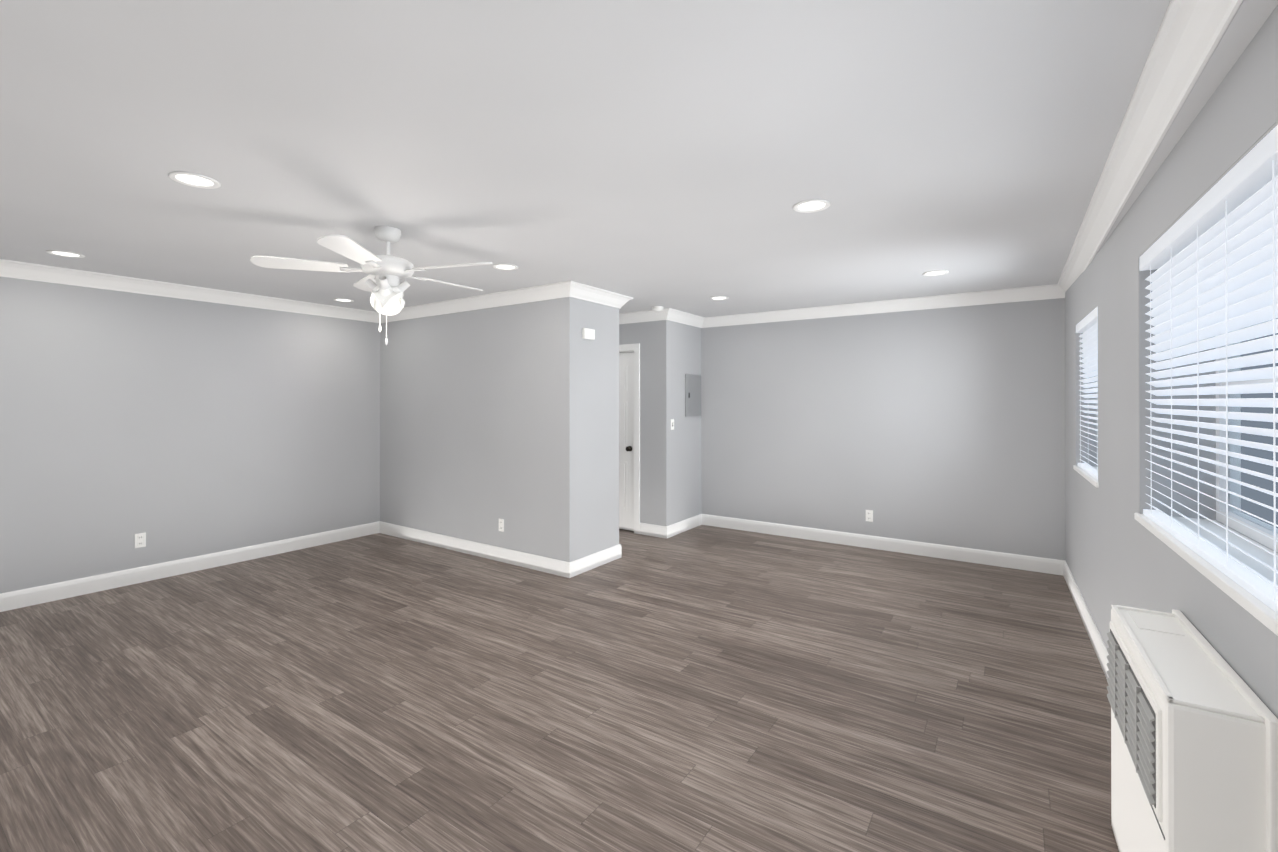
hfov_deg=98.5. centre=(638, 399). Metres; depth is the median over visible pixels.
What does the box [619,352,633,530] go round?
door leaf
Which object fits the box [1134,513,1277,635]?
window sill
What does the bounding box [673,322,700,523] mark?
wall
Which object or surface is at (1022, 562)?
baseboard
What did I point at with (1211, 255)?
window blind
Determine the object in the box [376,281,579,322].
crown molding
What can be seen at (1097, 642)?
baseboard
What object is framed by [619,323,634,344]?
wall
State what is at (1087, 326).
window blind
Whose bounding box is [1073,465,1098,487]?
window sill
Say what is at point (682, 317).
crown molding
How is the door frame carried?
attached to the wall at (654, 339)
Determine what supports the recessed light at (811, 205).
in the ceiling
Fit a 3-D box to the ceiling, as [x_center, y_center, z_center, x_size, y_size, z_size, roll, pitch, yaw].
[-0.885,-1.012,3.564,6.810,0.100,7.370,0,0,34]
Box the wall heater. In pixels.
[1107,604,1277,851]
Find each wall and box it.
[0,277,379,593]
[619,323,634,344]
[635,320,672,525]
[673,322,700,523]
[701,298,1064,559]
[1065,5,1277,717]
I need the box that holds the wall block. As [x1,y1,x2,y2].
[380,297,618,561]
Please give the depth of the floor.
2.64 m
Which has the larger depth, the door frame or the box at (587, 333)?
the door frame
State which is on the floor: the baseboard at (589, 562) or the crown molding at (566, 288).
the baseboard at (589, 562)
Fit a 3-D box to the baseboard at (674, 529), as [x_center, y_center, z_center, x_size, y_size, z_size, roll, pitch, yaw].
[0.509,1.423,6.186,0.016,0.125,0.780,0,0,34]
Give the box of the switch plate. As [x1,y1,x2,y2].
[671,419,673,429]
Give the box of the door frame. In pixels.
[619,343,639,533]
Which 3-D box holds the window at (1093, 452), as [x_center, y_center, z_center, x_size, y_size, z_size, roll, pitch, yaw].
[3.051,-0.032,3.579,0.229,1.040,1.000,0,0,33]
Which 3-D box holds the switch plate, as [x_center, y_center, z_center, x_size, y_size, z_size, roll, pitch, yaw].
[0.368,0.275,5.978,0.016,0.115,0.070,0,0,34]
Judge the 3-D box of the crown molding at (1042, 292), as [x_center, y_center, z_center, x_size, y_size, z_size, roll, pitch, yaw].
[2.110,-0.903,5.567,3.370,0.107,0.095,0,0,34]
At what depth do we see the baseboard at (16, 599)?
4.58 m
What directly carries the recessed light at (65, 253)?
in the ceiling
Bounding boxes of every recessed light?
[46,250,84,257]
[168,171,220,188]
[333,298,353,301]
[493,264,517,269]
[710,296,728,299]
[793,199,829,212]
[922,270,948,275]
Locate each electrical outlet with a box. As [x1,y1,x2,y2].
[135,532,145,547]
[499,519,503,531]
[866,510,872,521]
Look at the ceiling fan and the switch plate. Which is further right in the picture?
the switch plate
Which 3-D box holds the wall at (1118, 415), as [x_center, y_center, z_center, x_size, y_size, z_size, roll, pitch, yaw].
[2.329,0.254,2.383,0.300,2.440,5.410,0,0,33]
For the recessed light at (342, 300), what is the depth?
5.31 m
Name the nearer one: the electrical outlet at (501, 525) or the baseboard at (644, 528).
the electrical outlet at (501, 525)
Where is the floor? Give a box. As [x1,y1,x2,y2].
[0,525,1118,851]
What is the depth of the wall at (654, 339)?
5.97 m
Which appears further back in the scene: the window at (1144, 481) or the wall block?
the wall block
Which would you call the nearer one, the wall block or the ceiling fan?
the ceiling fan
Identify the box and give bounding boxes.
[582,328,594,339]
[685,374,700,415]
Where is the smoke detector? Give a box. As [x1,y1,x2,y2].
[651,306,663,311]
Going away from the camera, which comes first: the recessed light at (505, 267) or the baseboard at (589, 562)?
the recessed light at (505, 267)
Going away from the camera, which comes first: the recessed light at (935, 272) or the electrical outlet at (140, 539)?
the recessed light at (935, 272)
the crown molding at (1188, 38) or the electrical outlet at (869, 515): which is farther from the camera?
the electrical outlet at (869, 515)
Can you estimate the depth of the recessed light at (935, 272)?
4.17 m
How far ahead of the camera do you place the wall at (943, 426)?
5.34 m
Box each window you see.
[1076,305,1097,466]
[1139,121,1277,551]
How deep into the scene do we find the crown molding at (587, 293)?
4.86 m
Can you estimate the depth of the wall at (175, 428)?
4.60 m
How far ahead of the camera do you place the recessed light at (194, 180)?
2.41 m
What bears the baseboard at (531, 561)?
attached to the wall block
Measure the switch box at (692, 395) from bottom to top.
0.480 m
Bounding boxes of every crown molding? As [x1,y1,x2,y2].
[0,259,375,322]
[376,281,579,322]
[580,283,627,308]
[619,308,675,323]
[669,310,703,327]
[704,284,1055,327]
[1056,0,1277,298]
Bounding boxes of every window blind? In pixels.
[1076,306,1097,479]
[1139,125,1277,612]
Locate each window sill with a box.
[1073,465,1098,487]
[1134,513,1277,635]
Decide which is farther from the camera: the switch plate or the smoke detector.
the switch plate
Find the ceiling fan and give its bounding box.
[250,226,492,344]
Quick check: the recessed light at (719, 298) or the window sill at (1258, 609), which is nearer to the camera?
the window sill at (1258, 609)
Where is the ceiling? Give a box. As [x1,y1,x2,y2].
[0,0,1170,316]
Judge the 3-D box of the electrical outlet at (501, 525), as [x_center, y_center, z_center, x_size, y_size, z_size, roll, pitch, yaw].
[-1.260,1.152,5.029,0.070,0.115,0.008,0,0,34]
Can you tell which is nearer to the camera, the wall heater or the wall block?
the wall heater
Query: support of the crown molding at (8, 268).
attached to the wall at (175, 428)
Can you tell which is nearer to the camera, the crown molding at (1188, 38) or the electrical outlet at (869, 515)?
the crown molding at (1188, 38)
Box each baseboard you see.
[0,521,379,611]
[380,521,575,577]
[574,544,619,574]
[639,523,666,538]
[667,514,702,537]
[703,514,1064,574]
[1063,561,1108,678]
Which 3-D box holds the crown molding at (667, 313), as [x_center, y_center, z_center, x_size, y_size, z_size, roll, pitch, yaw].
[-0.846,-0.900,6.599,2.875,0.107,0.095,0,0,34]

